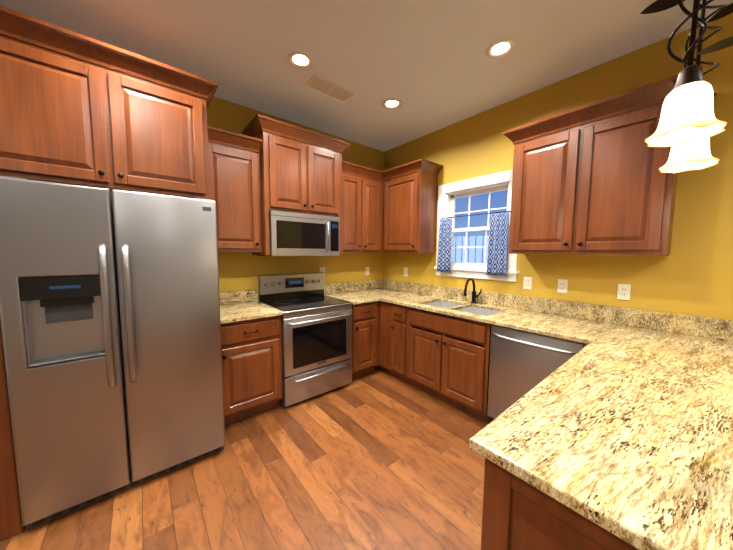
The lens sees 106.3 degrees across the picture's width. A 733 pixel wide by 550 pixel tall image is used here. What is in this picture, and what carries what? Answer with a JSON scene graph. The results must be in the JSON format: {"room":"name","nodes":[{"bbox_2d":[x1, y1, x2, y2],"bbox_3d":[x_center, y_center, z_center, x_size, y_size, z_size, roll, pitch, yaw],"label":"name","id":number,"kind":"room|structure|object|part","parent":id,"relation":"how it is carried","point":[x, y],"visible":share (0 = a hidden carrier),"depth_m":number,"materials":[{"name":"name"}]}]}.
{"room":"kitchen","nodes":[
{"label":"kitchen","id":0,"kind":"room"},
{"bbox_2d":[4,35,383,291],"bbox_3d":[-1.888,-0.197,2.341,5.700,2.850,0.150,-4,6,-39],"label":"wall","id":1,"kind":"structure","parent":0,"point":[238,271],"depth_m":3.04,"materials":[{"name":"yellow paint"}]},
{"bbox_2d":[0,5,218,198],"bbox_3d":[-1.688,-0.939,1.870,1.108,0.790,0.726,-4,6,-39],"label":"upper cabinet","id":2,"kind":"object","parent":1,"relation":"attached to","point":[80,118],"visible":0.98,"depth_m":1.58,"materials":[{"name":"brown wood"}]},
{"bbox_2d":[207,125,261,251],"bbox_3d":[-1.239,-0.712,2.486,0.481,1.000,0.381,-4,6,-39],"label":"upper cabinet","id":3,"kind":"object","parent":1,"relation":"attached to","point":[234,176],"visible":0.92,"depth_m":2.39,"materials":[{"name":"brown wood"}]},
{"bbox_2d":[219,289,257,304],"bbox_3d":[-1.343,0.224,2.718,0.527,0.124,0.020,-4,6,-39],"label":"backsplash","id":4,"kind":"structure","parent":1,"relation":"attached to","point":[229,297],"depth_m":2.75,"materials":[{"name":"stone"}]},
{"bbox_2d":[242,114,350,254],"bbox_3d":[-0.700,-0.810,2.868,0.980,1.200,0.466,-4,6,-39],"label":"upper cabinet","id":5,"kind":"object","parent":1,"relation":"attached to","point":[299,174],"visible":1,"depth_m":2.64,"materials":[{"name":"brown wood"}]},
{"bbox_2d":[257,210,339,255],"bbox_3d":[-0.701,-0.413,2.899,0.754,0.418,0.467,-4,6,-39],"label":"microwave","id":6,"kind":"object","parent":5,"relation":"attached to","point":[295,234],"visible":0.98,"depth_m":2.72,"materials":[{"name":"grey metal"}]},
{"bbox_2d":[324,279,382,293],"bbox_3d":[-0.167,0.151,3.683,0.987,0.124,0.022,-4,6,-39],"label":"backsplash","id":7,"kind":"structure","parent":1,"relation":"attached to","point":[369,284],"depth_m":3.66,"materials":[{"name":"stone"}]},
{"bbox_2d":[342,172,383,252],"bbox_3d":[-0.024,-0.739,3.501,0.997,0.900,0.364,-4,6,-39],"label":"upper cabinet","id":8,"kind":"object","parent":1,"relation":"attached to","point":[362,212],"visible":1,"depth_m":3.29,"materials":[{"name":"brown wood"}]},
{"bbox_2d":[365,267,368,274],"bbox_3d":[0.013,-0.053,3.824,0.070,0.116,0.008,-4,6,-39],"label":"electrical outlet","id":9,"kind":"object","parent":1,"relation":"attached to","point":[366,270],"visible":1,"depth_m":3.82,"materials":[{"name":"white plastic"}]},
{"bbox_2d":[0,368,487,549],"bbox_3d":[-0.004,1.476,0.178,5.700,0.100,6.100,-4,6,-39],"label":"floor","id":10,"kind":"structure","parent":0,"point":[377,459],"depth_m":1.66,"materials":[{"name":"brown wood"}]},
{"bbox_2d":[0,320,25,540],"bbox_3d":[-2.314,0.007,1.361,0.793,2.600,0.840,-4,6,-39],"label":"tall cabinet","id":11,"kind":"object","parent":10,"relation":"on","point":[10,519],"visible":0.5,"depth_m":1.35,"materials":[{"name":"brown wood"}]},
{"bbox_2d":[0,176,224,529],"bbox_3d":[-1.605,0.379,1.894,0.924,1.779,0.934,-4,6,-39],"label":"refrigerator","id":12,"kind":"object","parent":10,"relation":"on","point":[110,318],"visible":1,"depth_m":1.51,"materials":[{"name":"grey metal"}]},
{"bbox_2d":[221,315,282,425],"bbox_3d":[-1.141,0.779,2.515,0.527,0.884,0.664,-4,6,-39],"label":"base cabinet","id":13,"kind":"object","parent":10,"relation":"on","point":[252,364],"visible":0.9,"depth_m":2.29,"materials":[{"name":"brown wood"}]},
{"bbox_2d":[220,301,282,323],"bbox_3d":[-1.142,0.323,2.481,0.527,0.030,0.654,-4,6,-39],"label":"countertop","id":14,"kind":"structure","parent":13,"relation":"on","point":[235,312],"depth_m":2.38,"materials":[{"name":"stone"}]},
{"bbox_2d":[258,272,352,406],"bbox_3d":[-0.622,0.601,2.889,0.762,1.185,0.706,-4,6,-39],"label":"range","id":15,"kind":"object","parent":10,"relation":"on","point":[316,333],"visible":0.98,"depth_m":2.71,"materials":[{"name":"grey metal"}]},
{"bbox_2d":[351,301,379,379],"bbox_3d":[-0.186,0.720,3.301,0.418,0.884,0.664,-4,6,-39],"label":"base cabinet","id":16,"kind":"object","parent":10,"relation":"on","point":[365,335],"visible":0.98,"depth_m":3.07,"materials":[{"name":"brown wood"}]},
{"bbox_2d":[324,292,379,304],"bbox_3d":[-0.210,0.265,3.248,0.357,0.030,0.654,-4,6,-39],"label":"countertop","id":17,"kind":"structure","parent":16,"relation":"on","point":[354,297],"depth_m":3.16,"materials":[{"name":"stone"}]},
{"bbox_2d":[375,301,383,371],"bbox_3d":[0.198,0.694,3.646,0.610,0.884,0.619,-4,6,-39],"label":"base cabinet","id":18,"kind":"object","parent":10,"relation":"on","point":[379,367],"visible":0.07,"depth_m":3.24,"materials":[{"name":"brown wood"}]},
{"bbox_2d":[380,301,411,385],"bbox_3d":[0.511,0.731,3.225,0.664,0.884,0.428,-4,6,-39],"label":"base cabinet","id":19,"kind":"object","parent":10,"relation":"on","point":[393,340],"visible":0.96,"depth_m":3.01,"materials":[{"name":"brown wood"}]},
{"bbox_2d":[407,307,491,422],"bbox_3d":[0.922,0.775,2.729,0.664,0.884,0.860,-4,6,-39],"label":"base cabinet","id":20,"kind":"object","parent":10,"relation":"on","point":[448,359],"visible":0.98,"depth_m":2.47,"materials":[{"name":"brown wood"}]},
{"bbox_2d":[487,324,584,423],"bbox_3d":[1.380,0.832,2.155,0.652,0.872,0.592,-4,6,-39],"label":"dishwasher","id":21,"kind":"object","parent":10,"relation":"on","point":[522,363],"visible":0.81,"depth_m":2.03,"materials":[{"name":"grey metal"}]},
{"bbox_2d":[481,344,638,549],"bbox_3d":[1.303,0.904,1.220,2.004,0.884,0.746,-4,6,-39],"label":"base cabinet","id":22,"kind":"object","parent":10,"relation":"on","point":[518,513],"visible":0.21,"depth_m":0.71,"materials":[{"name":"brown wood"}]},
{"bbox_2d":[348,288,732,363],"bbox_3d":[1.138,0.341,2.442,0.654,0.030,3.619,-4,6,-39],"label":"countertop","id":23,"kind":"structure","parent":22,"relation":"on","point":[575,329],"depth_m":2.16,"materials":[{"name":"stone"}]},
{"bbox_2d":[425,301,501,315],"bbox_3d":[0.915,0.435,2.708,0.444,0.204,0.784,-4,6,-39],"label":"sink","id":24,"kind":"object","parent":23,"relation":"in","point":[479,311],"visible":0.08,"depth_m":2.80,"materials":[{"name":"silver metal"}]},
{"bbox_2d":[463,278,481,302],"bbox_3d":[1.060,0.163,2.772,0.252,0.267,0.109,-4,6,-39],"label":"faucet","id":25,"kind":"object","parent":23,"relation":"on","point":[474,296],"visible":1,"depth_m":2.82,"materials":[{"name":"black metal"}]},
{"bbox_2d":[469,336,732,549],"bbox_3d":[1.157,0.478,0.803,1.371,0.030,1.060,-4,6,-39],"label":"countertop","id":26,"kind":"structure","parent":22,"relation":"on","point":[623,432],"depth_m":0.76,"materials":[{"name":"stone"}]},
{"bbox_2d":[596,324,732,359],"bbox_3d":[1.952,0.428,1.457,0.390,0.030,1.060,-4,6,-39],"label":"countertop","id":27,"kind":"structure","parent":22,"relation":"on","point":[626,332],"depth_m":1.68,"materials":[{"name":"stone"}]},
{"bbox_2d":[0,0,732,151],"bbox_3d":[0.015,-1.464,-0.068,5.700,0.100,6.100,-4,6,-39],"label":"ceiling","id":28,"kind":"structure","parent":0,"point":[431,65],"depth_m":1.88,"materials":[{"name":"grey paint"}]},
{"bbox_2d":[287,51,313,68],"bbox_3d":[-0.487,-1.587,2.030,0.190,0.009,0.190,-4,6,-39],"label":"recessed light","id":29,"kind":"object","parent":28,"relation":"in","point":[300,59],"visible":1,"depth_m":2.02,"materials":[{"name":"white glass"}]},
{"bbox_2d":[304,74,356,102],"bbox_3d":[-0.310,-1.617,2.396,0.420,0.008,0.200,-4,6,-39],"label":"ceiling vent","id":30,"kind":"object","parent":28,"relation":"in","point":[324,86],"visible":1,"depth_m":2.38,"materials":[{"name":"white metal"}]},
{"bbox_2d":[382,98,401,108],"bbox_3d":[0.244,-1.631,2.619,0.190,0.009,0.190,-4,6,-39],"label":"recessed light","id":31,"kind":"object","parent":28,"relation":"in","point":[392,103],"visible":1,"depth_m":2.61,"materials":[{"name":"white glass"}]},
{"bbox_2d":[486,38,515,58],"bbox_3d":[0.928,-1.567,1.903,0.190,0.009,0.190,-4,6,-39],"label":"recessed light","id":32,"kind":"object","parent":28,"relation":"in","point":[500,48],"visible":1,"depth_m":1.90,"materials":[{"name":"white glass"}]},
{"bbox_2d":[640,0,732,146],"bbox_3d":[0.888,-0.930,0.736,0.190,1.085,0.206,-4,6,-39],"label":"pendant light","id":33,"kind":"object","parent":28,"relation":"hanging from","point":[687,113],"visible":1,"depth_m":0.76,"materials":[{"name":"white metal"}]},
{"bbox_3d":[0.901,-0.458,0.775,0.165,0.138,0.149,-4,6,-39],"label":"lamp shade","id":34,"kind":"part","parent":33,"relation":"part of","materials":[{"name":"white glass"}]},
{"bbox_2d":[659,0,732,172],"bbox_3d":[1.257,-0.950,1.002,0.190,1.085,0.187,-4,6,-39],"label":"pendant light","id":35,"kind":"object","parent":28,"relation":"hanging from","point":[694,155],"visible":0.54,"depth_m":1.01,"materials":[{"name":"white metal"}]},
{"bbox_3d":[1.232,-0.479,1.048,0.165,0.138,0.149,-4,6,-39],"label":"lamp shade","id":36,"kind":"part","parent":35,"relation":"part of","materials":[{"name":"white glass"}]},
{"bbox_2d":[383,13,732,319],"bbox_3d":[2.193,-0.122,1.759,0.150,2.850,5.950,-4,6,-39],"label":"wall","id":37,"kind":"structure","parent":0,"point":[691,274],"depth_m":1.99,"materials":[{"name":"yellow paint"}]},
{"bbox_2d":[342,158,442,252],"bbox_3d":[0.276,-0.756,3.137,0.996,1.000,0.685,-4,6,-39],"label":"upper cabinet","id":38,"kind":"object","parent":37,"relation":"attached to","point":[410,206],"visible":1,"depth_m":3.18,"materials":[{"name":"brown wood"}]},
{"bbox_2d":[404,267,407,275],"bbox_3d":[0.523,-0.042,3.668,0.008,0.116,0.070,-4,6,-39],"label":"electrical outlet","id":39,"kind":"object","parent":37,"relation":"attached to","point":[405,271],"visible":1,"depth_m":3.66,"materials":[{"name":"white plastic"}]},
{"bbox_2d":[434,170,518,281],"bbox_3d":[1.177,-0.490,2.934,0.192,1.045,0.940,-4,6,-39],"label":"window","id":40,"kind":"structure","parent":37,"relation":"in","point":[449,194],"depth_m":2.92,"materials":[{"name":"white wood"}]},
{"bbox_2d":[441,211,510,218],"bbox_3d":[1.103,-0.618,2.862,0.040,0.024,0.762,-4,6,-39],"label":"curtain rod","id":41,"kind":"object","parent":40,"relation":"attached to","point":[477,214],"visible":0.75,"depth_m":2.80,"materials":[{"name":"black metal"}]},
{"bbox_2d":[436,218,451,271],"bbox_3d":[0.878,-0.334,3.091,0.052,0.593,0.201,-4,6,-39],"label":"curtain","id":42,"kind":"object","parent":41,"relation":"hanging from","point":[444,248],"visible":1,"depth_m":3.09,"materials":[{"name":"fabric"}]},
{"bbox_2d":[486,212,508,275],"bbox_3d":[1.257,-0.293,2.634,0.052,0.593,0.212,-4,6,-39],"label":"curtain","id":43,"kind":"object","parent":41,"relation":"hanging from","point":[497,249],"visible":1,"depth_m":2.63,"materials":[{"name":"fabric"}]},
{"bbox_2d":[523,277,531,289],"bbox_3d":[1.477,0.076,2.517,0.008,0.116,0.070,-4,6,-39],"label":"electrical outlet","id":44,"kind":"object","parent":37,"relation":"attached to","point":[527,284],"visible":1,"depth_m":2.51,"materials":[{"name":"white plastic"}]},
{"bbox_2d":[383,279,732,340],"bbox_3d":[1.383,0.248,2.636,0.020,0.124,3.619,-4,6,-39],"label":"backsplash","id":45,"kind":"structure","parent":37,"relation":"attached to","point":[716,328],"depth_m":2.14,"materials":[{"name":"stone"}]},
{"bbox_2d":[557,279,567,292],"bbox_3d":[1.649,0.094,2.310,0.008,0.116,0.070,-4,6,-39],"label":"electrical outlet","id":46,"kind":"object","parent":37,"relation":"attached to","point":[562,285],"visible":1,"depth_m":2.31,"materials":[{"name":"white plastic"}]},
{"bbox_2d":[502,67,702,254],"bbox_3d":[1.597,-0.655,2.024,0.381,1.000,1.050,-4,6,-39],"label":"upper cabinet","id":47,"kind":"object","parent":37,"relation":"attached to","point":[600,183],"visible":0.96,"depth_m":1.86,"materials":[{"name":"brown wood"}]},
{"bbox_2d":[617,284,630,299],"bbox_3d":[1.891,0.125,2.018,0.008,0.116,0.070,-4,6,-39],"label":"electrical outlet","id":48,"kind":"object","parent":37,"relation":"attached to","point":[623,291],"visible":1,"depth_m":2.02,"materials":[{"name":"white plastic"}]},
{"label":"outside","id":49,"kind":"structure","parent":0,"visible":0},
{"bbox_2d":[453,235,488,263],"bbox_3d":[3.216,0.437,4.576,0.050,2.280,6.000,-4,6,-39],"label":"fence","id":50,"kind":"object","parent":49,"point":[471,252],"depth_m":5.73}
]}

